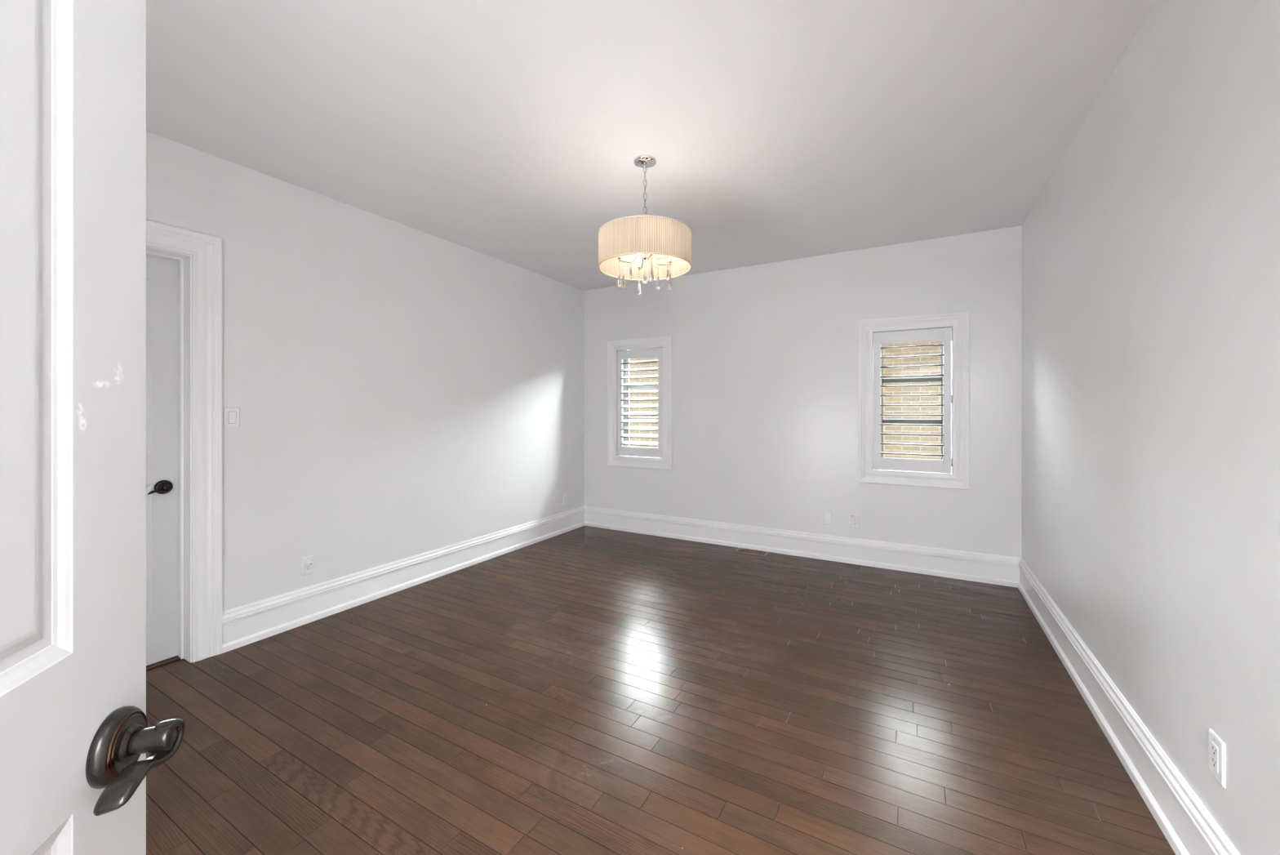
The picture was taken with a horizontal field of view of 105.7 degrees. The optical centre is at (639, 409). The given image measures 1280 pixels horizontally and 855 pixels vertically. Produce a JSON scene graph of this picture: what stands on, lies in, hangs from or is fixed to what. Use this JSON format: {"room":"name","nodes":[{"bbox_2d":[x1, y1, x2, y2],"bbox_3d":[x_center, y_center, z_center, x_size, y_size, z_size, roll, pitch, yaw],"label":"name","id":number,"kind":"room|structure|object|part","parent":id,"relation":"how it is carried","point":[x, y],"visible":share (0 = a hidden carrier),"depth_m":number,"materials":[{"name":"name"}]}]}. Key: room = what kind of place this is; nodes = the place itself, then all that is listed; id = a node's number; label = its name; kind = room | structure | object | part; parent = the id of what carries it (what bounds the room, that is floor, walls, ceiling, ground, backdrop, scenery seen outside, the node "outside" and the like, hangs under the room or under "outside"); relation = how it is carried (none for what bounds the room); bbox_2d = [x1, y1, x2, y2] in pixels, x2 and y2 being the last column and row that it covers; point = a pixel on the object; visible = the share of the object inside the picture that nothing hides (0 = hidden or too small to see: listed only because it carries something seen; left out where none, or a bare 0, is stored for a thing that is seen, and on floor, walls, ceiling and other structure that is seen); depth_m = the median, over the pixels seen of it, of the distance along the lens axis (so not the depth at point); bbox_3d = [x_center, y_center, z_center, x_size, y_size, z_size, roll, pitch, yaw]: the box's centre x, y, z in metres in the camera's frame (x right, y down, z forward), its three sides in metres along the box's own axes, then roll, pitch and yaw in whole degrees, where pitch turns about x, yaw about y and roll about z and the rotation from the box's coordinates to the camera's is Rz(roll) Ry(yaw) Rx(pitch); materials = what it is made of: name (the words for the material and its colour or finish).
{"room":"empty bedroom","nodes":[
{"label":"empty bedroom","id":0,"kind":"room"},
{"bbox_2d":[146,131,584,611],"bbox_3d":[-1.940,-0.028,3.569,0.170,2.745,5.290,0,0,29],"label":"wall","id":1,"kind":"structure","parent":0,"point":[400,391],"depth_m":3.40,"materials":[{"name":"paint"}]},
{"bbox_2d":[146,219,222,670],"bbox_3d":[-2.647,0.199,2.284,0.196,2.293,1.024,0,0,29],"label":"door","id":2,"kind":"structure","parent":1,"relation":"in","point":[184,267],"depth_m":2.61,"materials":[{"name":"white paint"}]},
{"bbox_3d":[-2.521,0.416,2.545,0.040,0.044,0.087,0,0,29],"label":"lever","id":3,"kind":"part","parent":2,"relation":"part of","materials":[{"name":"black metal"}]},
{"bbox_3d":[-2.533,0.410,2.581,0.021,0.074,0.074,0,0,29],"label":"handle","id":4,"kind":"part","parent":2,"relation":"part of","materials":[{"name":"black metal"}]},
{"bbox_2d":[223,407,239,427],"bbox_3d":[-2.303,0.042,2.739,0.010,0.117,0.073,0,0,29],"label":"light switch","id":5,"kind":"object","parent":1,"relation":"attached to","point":[231,415],"visible":1,"depth_m":2.73,"materials":[{"name":"white plastic"}]},
{"bbox_2d":[301,554,314,576],"bbox_3d":[-2.111,0.988,3.083,0.008,0.117,0.073,0,0,29],"label":"wall outlet","id":6,"kind":"object","parent":1,"relation":"attached to","point":[305,570],"visible":1,"depth_m":3.08,"materials":[{"name":"white plastic"}]},
{"bbox_2d":[305,559,311,571],"bbox_3d":[-2.109,0.988,3.082,0.004,0.067,0.034,0,0,29],"label":"receptacle","id":7,"kind":"object","parent":6,"relation":"attached to","point":[308,568],"depth_m":3.08,"materials":[{"name":"white plastic"}]},
{"bbox_2d":[305,560,313,565],"bbox_3d":[-2.093,0.972,3.074,0.032,0.033,0.033,0,0,29],"label":"plug adapter","id":8,"kind":"object","parent":6,"relation":"attached to","point":[308,562],"visible":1,"depth_m":3.06,"materials":[{"name":"white plastic"}]},
{"bbox_2d":[222,506,584,653],"bbox_3d":[-1.481,1.234,4.183,0.028,0.222,3.429,0,0,29],"label":"baseboard","id":9,"kind":"structure","parent":1,"relation":"attached to","point":[244,624],"depth_m":3.43,"materials":[{"name":"white paint"}]},
{"bbox_2d":[563,493,567,504],"bbox_3d":[-0.826,0.984,5.369,0.008,0.117,0.073,0,0,29],"label":"wall outlet","id":10,"kind":"object","parent":1,"relation":"attached to","point":[565,495],"visible":1,"depth_m":5.36,"materials":[{"name":"white plastic"}]},
{"bbox_2d":[146,0,1155,290],"bbox_3d":[-0.586,-1.475,1.643,4.417,0.150,7.320,0,0,29],"label":"ceiling","id":11,"kind":"structure","parent":0,"point":[511,131],"depth_m":2.27,"materials":[{"name":"paint"}]},
{"bbox_2d":[598,155,691,295],"bbox_3d":[0.028,-1.040,2.726,0.523,0.721,0.523,0,0,0],"label":"chandelier","id":12,"kind":"object","parent":11,"relation":"hanging from","point":[644,248],"visible":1,"depth_m":2.57,"materials":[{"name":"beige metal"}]},
{"bbox_3d":[-0.046,-0.864,2.709,0.145,0.089,0.006,0,0,-13],"label":"arm","id":13,"kind":"part","parent":12,"relation":"part of","materials":[{"name":"silver metal"}]},
{"bbox_3d":[0.028,-0.893,2.727,0.522,0.188,0.522,0,0,0],"label":"lamp shade","id":14,"kind":"part","parent":12,"relation":"part of","materials":[{"name":"beige fabric"}]},
{"bbox_3d":[0.028,-1.200,2.726,0.008,0.346,0.014,0,0,29],"label":"cord","id":15,"kind":"part","parent":12,"relation":"part of","materials":[{"name":"silver metal"}]},
{"bbox_3d":[0.028,-1.200,2.726,0.017,0.358,0.017,0,0,25],"label":"chain","id":16,"kind":"part","parent":12,"relation":"part of","materials":[{"name":"silver metal"}]},
{"bbox_3d":[0.102,-0.864,2.743,0.145,0.089,0.006,0,0,-13],"label":"arm","id":17,"kind":"part","parent":12,"relation":"part of","materials":[{"name":"silver metal"}]},
{"bbox_2d":[146,525,1175,854],"bbox_3d":[-0.839,1.445,1.642,4.877,0.200,7.270,0,0,29],"label":"floor","id":18,"kind":"structure","parent":0,"point":[542,673],"depth_m":2.09,"materials":[{"name":"brown wood"}]},
{"bbox_2d":[733,547,769,556],"bbox_3d":[1.056,1.342,4.592,0.304,0.006,0.156,0,0,29],"label":"floor vent","id":19,"kind":"object","parent":18,"relation":"in","point":[743,550],"visible":1,"depth_m":4.58,"materials":[{"name":"brown metal"}]},
{"bbox_2d":[738,548,764,554],"bbox_3d":[1.056,1.342,4.592,0.224,0.004,0.102,0,0,29],"label":"grille","id":20,"kind":"object","parent":19,"relation":"attached to","point":[748,551],"depth_m":4.59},
{"bbox_2d":[584,226,1022,557],"bbox_3d":[1.166,-0.028,4.759,4.077,2.745,0.170,0,0,29],"label":"wall","id":21,"kind":"structure","parent":0,"point":[766,356],"depth_m":4.46,"materials":[{"name":"paint"}]},
{"bbox_2d":[607,335,672,469],"bbox_3d":[0.035,-0.077,5.392,0.800,1.407,0.216,0,0,29],"label":"window","id":22,"kind":"structure","parent":21,"relation":"in","point":[664,342],"depth_m":5.36,"materials":[{"name":"white paint"}]},
{"bbox_3d":[0.053,-0.077,5.424,0.580,1.159,0.062,0,0,29],"label":"sash","id":23,"kind":"part","parent":22,"relation":"part of","materials":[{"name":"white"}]},
{"bbox_2d":[617,347,662,457],"bbox_3d":[0.000,-0.077,5.335,0.574,1.174,0.083,0,0,29],"label":"window shutter","id":24,"kind":"object","parent":22,"relation":"attached to","point":[646,353],"visible":0.99,"depth_m":5.32,"materials":[{"name":"white paint"}]},
{"bbox_3d":[0.002,-0.616,5.333,0.459,0.096,0.026,0,0,29],"label":"rail","id":25,"kind":"part","parent":24,"relation":"part of","materials":[{"name":"white paint"}]},
{"bbox_3d":[0.002,0.459,5.333,0.459,0.103,0.026,0,0,29],"label":"rail","id":26,"kind":"part","parent":24,"relation":"part of","materials":[{"name":"white paint"}]},
{"bbox_2d":[584,506,1021,587],"bbox_3d":[1.117,1.234,4.673,4.077,0.222,0.028,0,0,29],"label":"baseboard","id":27,"kind":"structure","parent":21,"relation":"attached to","point":[996,569],"depth_m":4.37,"materials":[{"name":"white paint"}]},
{"bbox_2d":[823,511,831,524],"bbox_3d":[1.690,0.972,4.363,0.073,0.117,0.007,0,0,29],"label":"blank wall plate","id":28,"kind":"object","parent":21,"relation":"attached to","point":[827,515],"visible":1,"depth_m":4.36,"materials":[{"name":"white plastic"}]},
{"bbox_2d":[850,514,859,528],"bbox_3d":[1.885,0.977,4.253,0.073,0.117,0.008,0,0,29],"label":"wall outlet","id":29,"kind":"object","parent":21,"relation":"attached to","point":[855,519],"visible":1,"depth_m":4.25,"materials":[{"name":"white plastic"}]},
{"bbox_2d":[853,517,857,525],"bbox_3d":[1.885,0.977,4.251,0.034,0.067,0.004,0,0,29],"label":"receptacle","id":30,"kind":"object","parent":29,"relation":"attached to","point":[855,519],"depth_m":4.25,"materials":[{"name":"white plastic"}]},
{"bbox_2d":[858,311,968,488],"bbox_3d":[2.303,-0.077,4.117,0.800,1.407,0.216,0,0,29],"label":"window","id":31,"kind":"structure","parent":21,"relation":"in","point":[958,322],"depth_m":4.03,"materials":[{"name":"white paint"}]},
{"bbox_3d":[2.321,-0.077,4.149,0.552,1.159,0.062,0,0,29],"label":"sash","id":32,"kind":"part","parent":31,"relation":"part of","materials":[{"name":"white"}]},
{"bbox_2d":[873,327,952,473],"bbox_3d":[2.272,-0.077,4.057,0.574,1.174,0.089,0,0,29],"label":"window shutter","id":33,"kind":"object","parent":31,"relation":"attached to","point":[944,465],"visible":1,"depth_m":4.04,"materials":[{"name":"white paint"}]},
{"bbox_3d":[2.270,-0.616,4.058,0.459,0.096,0.026,0,0,29],"label":"rail","id":34,"kind":"part","parent":33,"relation":"part of","materials":[{"name":"white paint"}]},
{"bbox_3d":[2.270,0.459,4.058,0.459,0.103,0.026,0,0,29],"label":"rail","id":35,"kind":"part","parent":33,"relation":"part of","materials":[{"name":"white paint"}]},
{"bbox_2d":[1022,0,1279,854],"bbox_3d":[1.762,-0.028,1.487,0.170,2.745,5.290,0,0,29],"label":"wall","id":36,"kind":"structure","parent":0,"point":[1151,247],"depth_m":1.52,"materials":[{"name":"paint"}]},
{"bbox_2d":[1017,557,1240,854],"bbox_3d":[1.676,1.234,1.536,0.028,0.222,4.950,0,0,29],"label":"baseboard","id":37,"kind":"structure","parent":36,"relation":"attached to","point":[1187,824],"depth_m":1.77,"materials":[{"name":"white paint"}]},
{"bbox_2d":[1208,728,1226,787],"bbox_3d":[1.564,0.942,1.316,0.008,0.117,0.073,0,0,29],"label":"wall outlet","id":38,"kind":"object","parent":36,"relation":"attached to","point":[1217,747],"visible":1,"depth_m":1.30,"materials":[{"name":"white plastic"}]},
{"bbox_2d":[1211,741,1218,773],"bbox_3d":[1.562,0.942,1.317,0.004,0.067,0.034,0,0,29],"label":"receptacle","id":39,"kind":"object","parent":38,"relation":"attached to","point":[1215,744],"depth_m":1.31,"materials":[{"name":"white plastic"}]},
{"bbox_3d":[-1.334,-0.028,0.314,4.077,2.745,0.130,0,0,29],"label":"wall","id":40,"kind":"structure","parent":0,"visible":0},
{"bbox_2d":[0,0,185,854],"bbox_3d":[-0.445,0.284,0.201,0.093,2.098,0.800,0,0,-19],"label":"door","id":41,"kind":"structure","parent":40,"relation":"in","point":[76,738],"depth_m":0.47,"materials":[{"name":"white paint"}]},
{"bbox_3d":[-0.556,0.360,0.523,0.021,0.074,0.074,0,0,-19],"label":"handle","id":42,"kind":"part","parent":41,"relation":"part of","materials":[{"name":"grey metal"}]},
{"bbox_3d":[-0.522,0.366,0.507,0.040,0.044,0.087,0,0,-19],"label":"lever","id":43,"kind":"part","parent":41,"relation":"part of","materials":[{"name":"grey metal"}]},
{"label":"outside","id":44,"kind":"structure","parent":0,"visible":0},
{"bbox_3d":[11.000,1.845,19.562,80.000,0.200,35.115,0,0,29],"label":"ground","id":45,"kind":"structure","parent":44,"visible":0},
{"bbox_2d":[629,340,941,459],"bbox_3d":[6.194,0.140,8.219,11.560,3.210,6.300,0,0,29],"label":"brick wall","id":46,"kind":"structure","parent":45,"relation":"on","point":[910,390],"depth_m":6.33,"materials":[{"name":"brick"}]}
]}

